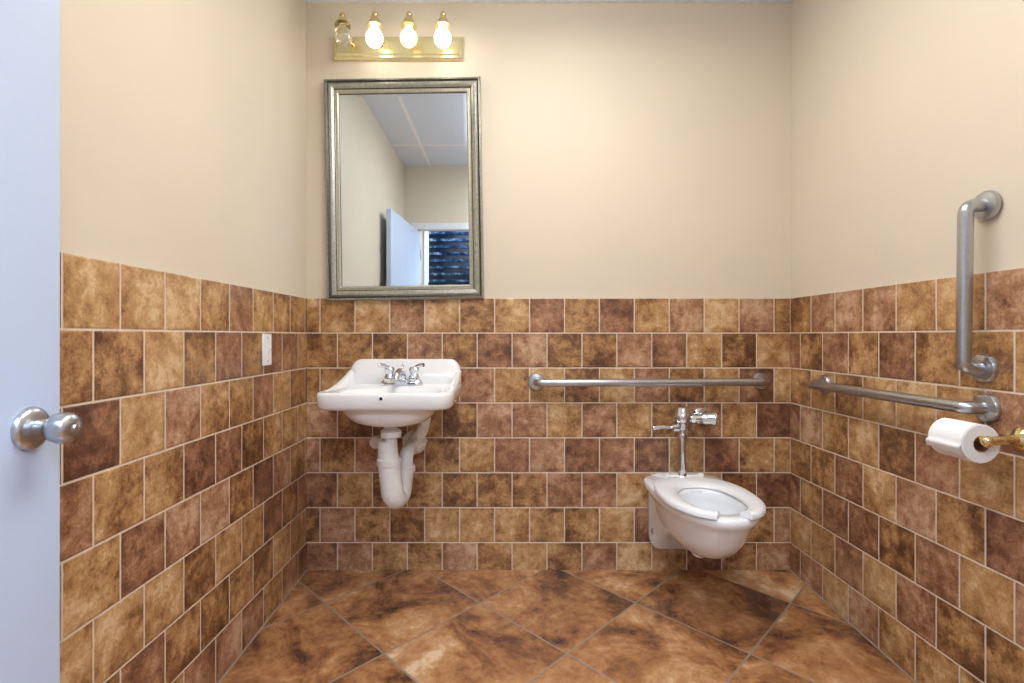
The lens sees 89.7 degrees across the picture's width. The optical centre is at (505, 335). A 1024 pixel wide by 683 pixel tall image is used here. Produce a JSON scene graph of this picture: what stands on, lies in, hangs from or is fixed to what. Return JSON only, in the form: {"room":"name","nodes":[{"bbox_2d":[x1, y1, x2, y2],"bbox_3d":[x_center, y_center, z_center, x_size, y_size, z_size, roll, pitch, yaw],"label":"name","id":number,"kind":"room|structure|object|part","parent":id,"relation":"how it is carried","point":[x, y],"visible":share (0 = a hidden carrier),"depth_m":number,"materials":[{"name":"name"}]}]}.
{"room":"public restroom","nodes":[
{"label":"public restroom","id":0,"kind":"room"},
{"bbox_2d":[60,0,305,297],"bbox_3d":[-0.976,-0.131,1.205,0.113,3.005,2.510,0,0,0],"label":"wall","id":1,"kind":"structure","parent":0,"point":[183,122],"depth_m":1.50,"materials":[{"name":"beige paint"}]},
{"bbox_2d":[60,251,306,682],"bbox_3d":[-0.916,0.524,1.217,0.009,1.396,2.294,0,0,0],"label":"wall tiles","id":2,"kind":"structure","parent":1,"relation":"attached to","point":[183,482],"depth_m":1.42,"materials":[{"name":"brown tile"}]},
{"bbox_2d":[218,569,307,682],"bbox_3d":[-0.909,1.115,1.215,0.005,0.093,2.290,0,0,0],"label":"trim caulk","id":3,"kind":"structure","parent":1,"relation":"attached to","point":[256,634],"depth_m":1.90,"materials":[{"name":"brown"}]},
{"bbox_2d":[262,334,271,365],"bbox_3d":[-0.902,0.052,1.957,0.020,0.120,0.072,0,0,0],"label":"light switch","id":4,"kind":"object","parent":1,"relation":"attached to","point":[266,338],"visible":1,"depth_m":1.95,"materials":[{"name":"white plastic"}]},
{"bbox_2d":[306,3,790,297],"bbox_3d":[0.195,-0.131,2.424,2.814,3.005,0.113,0,0,0],"label":"wall","id":5,"kind":"structure","parent":0,"point":[630,150],"depth_m":2.37,"materials":[{"name":"beige paint"}]},
{"bbox_2d":[316,359,461,426],"bbox_3d":[-0.458,0.229,2.122,0.520,0.250,0.475,0,0,0],"label":"sink","id":6,"kind":"object","parent":5,"relation":"attached to","point":[359,395],"visible":1,"depth_m":1.96,"materials":[{"name":"white ceramic"}]},
{"bbox_2d":[316,384,461,426],"bbox_3d":[-0.458,0.282,2.123,0.520,0.144,0.471,0,0,0],"label":"basin","id":7,"kind":"object","parent":6,"relation":"in","point":[372,405],"depth_m":1.93,"materials":[{"name":"white ceramic"}]},
{"bbox_2d":[369,417,430,508],"bbox_3d":[-0.468,0.482,2.181,0.275,0.437,0.359,0,0,0],"label":"pipes","id":8,"kind":"object","parent":6,"relation":"attached to","point":[396,470],"visible":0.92,"depth_m":2.04,"materials":[{"name":"plastic"}]},
{"bbox_3d":[-0.420,0.536,2.238,0.060,0.159,0.245,0,0,0],"label":"trap arm","id":9,"kind":"part","parent":8,"relation":"part of","materials":[{"name":"plastic"}]},
{"bbox_2d":[378,363,424,385],"bbox_3d":[-0.455,0.168,2.251,0.168,0.101,0.171,0,0,-43],"label":"sink faucet","id":10,"kind":"object","parent":6,"relation":"on","point":[392,377],"visible":1,"depth_m":2.25,"materials":[{"name":"silver metal"}]},
{"bbox_3d":[-0.533,0.134,2.255,0.057,0.033,0.020,0,0,-28],"label":"handle lever","id":11,"kind":"part","parent":10,"relation":"part of","materials":[{"name":"silver metal"}]},
{"bbox_3d":[-0.458,0.174,2.213,0.040,0.070,0.154,0,0,0],"label":"spout","id":12,"kind":"part","parent":10,"relation":"part of","materials":[{"name":"silver metal"}]},
{"bbox_3d":[-0.383,0.134,2.255,0.057,0.033,0.020,0,0,28],"label":"handle lever","id":13,"kind":"part","parent":10,"relation":"part of","materials":[{"name":"silver metal"}]},
{"bbox_2d":[334,11,462,60],"bbox_3d":[-0.492,-1.333,2.278,0.591,0.164,0.178,0,0,0],"label":"vanity light fixture","id":14,"kind":"object","parent":5,"relation":"attached to","point":[372,47],"visible":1,"depth_m":2.34,"materials":[{"name":"gold metal"}]},
{"bbox_2d":[334,11,350,29],"bbox_3d":[-0.710,-1.377,2.239,0.068,0.076,0.067,0,0,0],"label":"socket","id":15,"kind":"object","parent":14,"relation":"attached to","point":[342,21],"depth_m":2.23,"materials":[{"name":"gold metal"}]},
{"bbox_3d":[-0.705,-1.306,2.226,0.074,0.095,0.074,0,0,0],"label":"bulb","id":16,"kind":"part","parent":14,"relation":"part of","materials":[{"name":"clear glass"}]},
{"bbox_3d":[-0.570,-1.299,2.232,0.074,0.095,0.074,0,0,0],"label":"bulb","id":17,"kind":"part","parent":14,"relation":"part of","materials":[{"name":"white glass"}]},
{"bbox_2d":[367,11,382,30],"bbox_3d":[-0.570,-1.376,2.236,0.068,0.072,0.068,0,0,0],"label":"socket","id":18,"kind":"object","parent":14,"relation":"attached to","point":[374,22],"depth_m":2.22,"materials":[{"name":"gold metal"}]},
{"bbox_3d":[-0.422,-1.299,2.232,0.074,0.095,0.074,0,0,0],"label":"bulb","id":19,"kind":"part","parent":14,"relation":"part of","materials":[{"name":"white glass"}]},
{"bbox_2d":[401,11,416,30],"bbox_3d":[-0.422,-1.376,2.236,0.068,0.072,0.068,0,0,0],"label":"socket","id":20,"kind":"object","parent":14,"relation":"attached to","point":[408,22],"depth_m":2.22,"materials":[{"name":"gold metal"}]},
{"bbox_3d":[-0.274,-1.299,2.232,0.074,0.095,0.074,0,0,0],"label":"bulb","id":21,"kind":"part","parent":14,"relation":"part of","materials":[{"name":"white glass"}]},
{"bbox_2d":[435,11,450,30],"bbox_3d":[-0.274,-1.376,2.236,0.068,0.072,0.068,0,0,0],"label":"socket","id":22,"kind":"object","parent":14,"relation":"attached to","point":[442,22],"depth_m":2.22,"materials":[{"name":"gold metal"}]},
{"bbox_2d":[323,76,483,300],"bbox_3d":[-0.465,-0.670,2.349,0.715,1.010,0.032,-1,0,0],"label":"wall mirror","id":23,"kind":"object","parent":5,"relation":"attached to","point":[404,186],"visible":1,"depth_m":2.36,"materials":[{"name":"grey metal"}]},
{"bbox_2d":[351,359,460,383],"bbox_3d":[-0.456,0.171,2.334,0.495,0.133,0.049,0,0,0],"label":"backsplash","id":24,"kind":"structure","parent":5,"relation":"attached to","point":[365,371],"depth_m":2.32,"materials":[{"name":"white ceramic"}]},
{"bbox_2d":[307,298,789,569],"bbox_3d":[0.195,0.459,2.365,2.222,1.266,0.009,0,0,0],"label":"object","id":25,"kind":"structure","parent":5,"relation":"attached to","point":[512,475],"depth_m":2.36,"materials":[{"name":"brown tile"}]},
{"bbox_2d":[304,0,792,2],"bbox_3d":[0.195,-1.531,2.357,2.228,0.004,0.020,0,0,0],"label":"trim","id":26,"kind":"structure","parent":5,"relation":"attached to","point":[306,1],"depth_m":2.35,"materials":[{"name":"white paint"}]},
{"bbox_2d":[528,372,768,390],"bbox_3d":[0.652,0.208,2.322,1.105,0.084,0.076,0,0,0],"label":"grab bar","id":27,"kind":"object","parent":5,"relation":"attached to","point":[760,380],"visible":1,"depth_m":2.29,"materials":[{"name":"metal"}]},
{"bbox_2d":[652,406,718,475],"bbox_3d":[0.785,0.471,2.297,0.291,0.326,0.123,0,0,0],"label":"valve","id":28,"kind":"object","parent":5,"relation":"attached to","point":[682,416],"visible":0.99,"depth_m":2.26,"materials":[{"name":"silver metal"}]},
{"bbox_3d":[0.694,0.403,2.266,0.090,0.021,0.020,0,0,-3],"label":"handle","id":29,"kind":"part","parent":28,"relation":"part of","materials":[{"name":"silver metal"}]},
{"bbox_2d":[671,423,680,431],"bbox_3d":[0.753,0.404,2.272,0.050,0.038,0.038,0,0,0],"label":"socket","id":30,"kind":"object","parent":28,"relation":"attached to","point":[675,427],"depth_m":2.26,"materials":[{"name":"silver metal"}]},
{"bbox_2d":[644,473,765,558],"bbox_3d":[0.784,0.785,2.061,0.368,0.357,0.597,0,0,0],"label":"wall-hung toilet","id":31,"kind":"object","parent":5,"relation":"attached to","point":[710,517],"visible":1,"depth_m":1.98,"materials":[{"name":"white ceramic"}]},
{"bbox_3d":[0.784,0.620,2.014,0.368,0.022,0.496,0,0,0],"label":"seat","id":32,"kind":"part","parent":31,"relation":"part of","materials":[{"name":"white plastic"}]},
{"bbox_2d":[220,570,914,682],"bbox_3d":[0.195,1.192,1.180,2.414,0.244,2.460,0,0,0],"label":"floor","id":33,"kind":"structure","parent":0,"point":[334,626],"depth_m":1.91,"materials":[{"name":"tile"}]},
{"bbox_2d":[0,0,59,682],"bbox_3d":[-0.821,0.097,0.536,0.036,2.050,0.860,0,0,-4],"label":"door","id":34,"kind":"structure","parent":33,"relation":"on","point":[29,29],"depth_m":0.90,"materials":[{"name":"paint"}]},
{"bbox_2d":[10,406,49,450],"bbox_3d":[-0.824,0.161,0.898,0.019,0.076,0.076,0,0,0],"label":"rosette","id":35,"kind":"object","parent":34,"relation":"attached to","point":[22,436],"depth_m":0.88,"materials":[{"name":"silver metal"}]},
{"bbox_2d":[32,412,82,443],"bbox_3d":[-0.787,0.161,0.902,0.065,0.055,0.055,0,0,0],"label":"handle","id":36,"kind":"object","parent":34,"relation":"attached to","point":[58,428],"visible":0.98,"depth_m":0.89,"materials":[{"name":"metal"}]},
{"bbox_2d":[73,424,79,430],"bbox_3d":[-0.754,0.161,0.904,0.005,0.012,0.012,0,0,0],"label":"button","id":37,"kind":"object","parent":36,"relation":"attached to","point":[76,427],"depth_m":0.90,"materials":[{"name":"silver metal"}]},
{"bbox_2d":[791,0,1023,297],"bbox_3d":[1.365,-0.131,1.205,0.113,3.005,2.510,0,0,0],"label":"wall","id":38,"kind":"structure","parent":0,"point":[904,112],"depth_m":1.71,"materials":[{"name":"beige paint"}]},
{"bbox_2d":[789,569,917,682],"bbox_3d":[1.299,1.115,1.215,0.005,0.093,2.290,0,0,0],"label":"trim caulk","id":39,"kind":"structure","parent":38,"relation":"attached to","point":[854,627],"depth_m":1.90,"materials":[{"name":"brown"}]},
{"bbox_2d":[808,375,1001,422],"bbox_3d":[1.264,0.196,1.746,0.076,0.083,0.788,0,0,0],"label":"grab bar","id":40,"kind":"object","parent":38,"relation":"attached to","point":[986,407],"visible":1,"depth_m":1.51,"materials":[{"name":"metal"}]},
{"bbox_2d":[790,267,1023,682],"bbox_3d":[1.306,0.524,1.217,0.009,1.396,2.294,0,0,0],"label":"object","id":41,"kind":"structure","parent":38,"relation":"attached to","point":[920,548],"depth_m":1.66,"materials":[{"name":"brown tile"}]},
{"bbox_2d":[925,418,1023,462],"bbox_3d":[1.230,0.276,1.363,0.143,0.101,0.181,0,0,0],"label":"toilet paper roll","id":42,"kind":"object","parent":38,"relation":"attached to","point":[969,441],"visible":1,"depth_m":1.32,"materials":[{"name":"white paper"}]},
{"bbox_3d":[1.248,0.264,1.363,0.089,0.027,0.154,0,0,0],"label":"arm","id":43,"kind":"part","parent":42,"relation":"part of","materials":[{"name":"gold metal"}]},
{"bbox_2d":[955,190,1000,382],"bbox_3d":[1.264,-0.133,1.397,0.076,0.521,0.087,0,0,0],"label":"grab bar","id":44,"kind":"object","parent":38,"relation":"attached to","point":[984,368],"visible":1,"depth_m":1.38,"materials":[{"name":"metal"}]}
]}

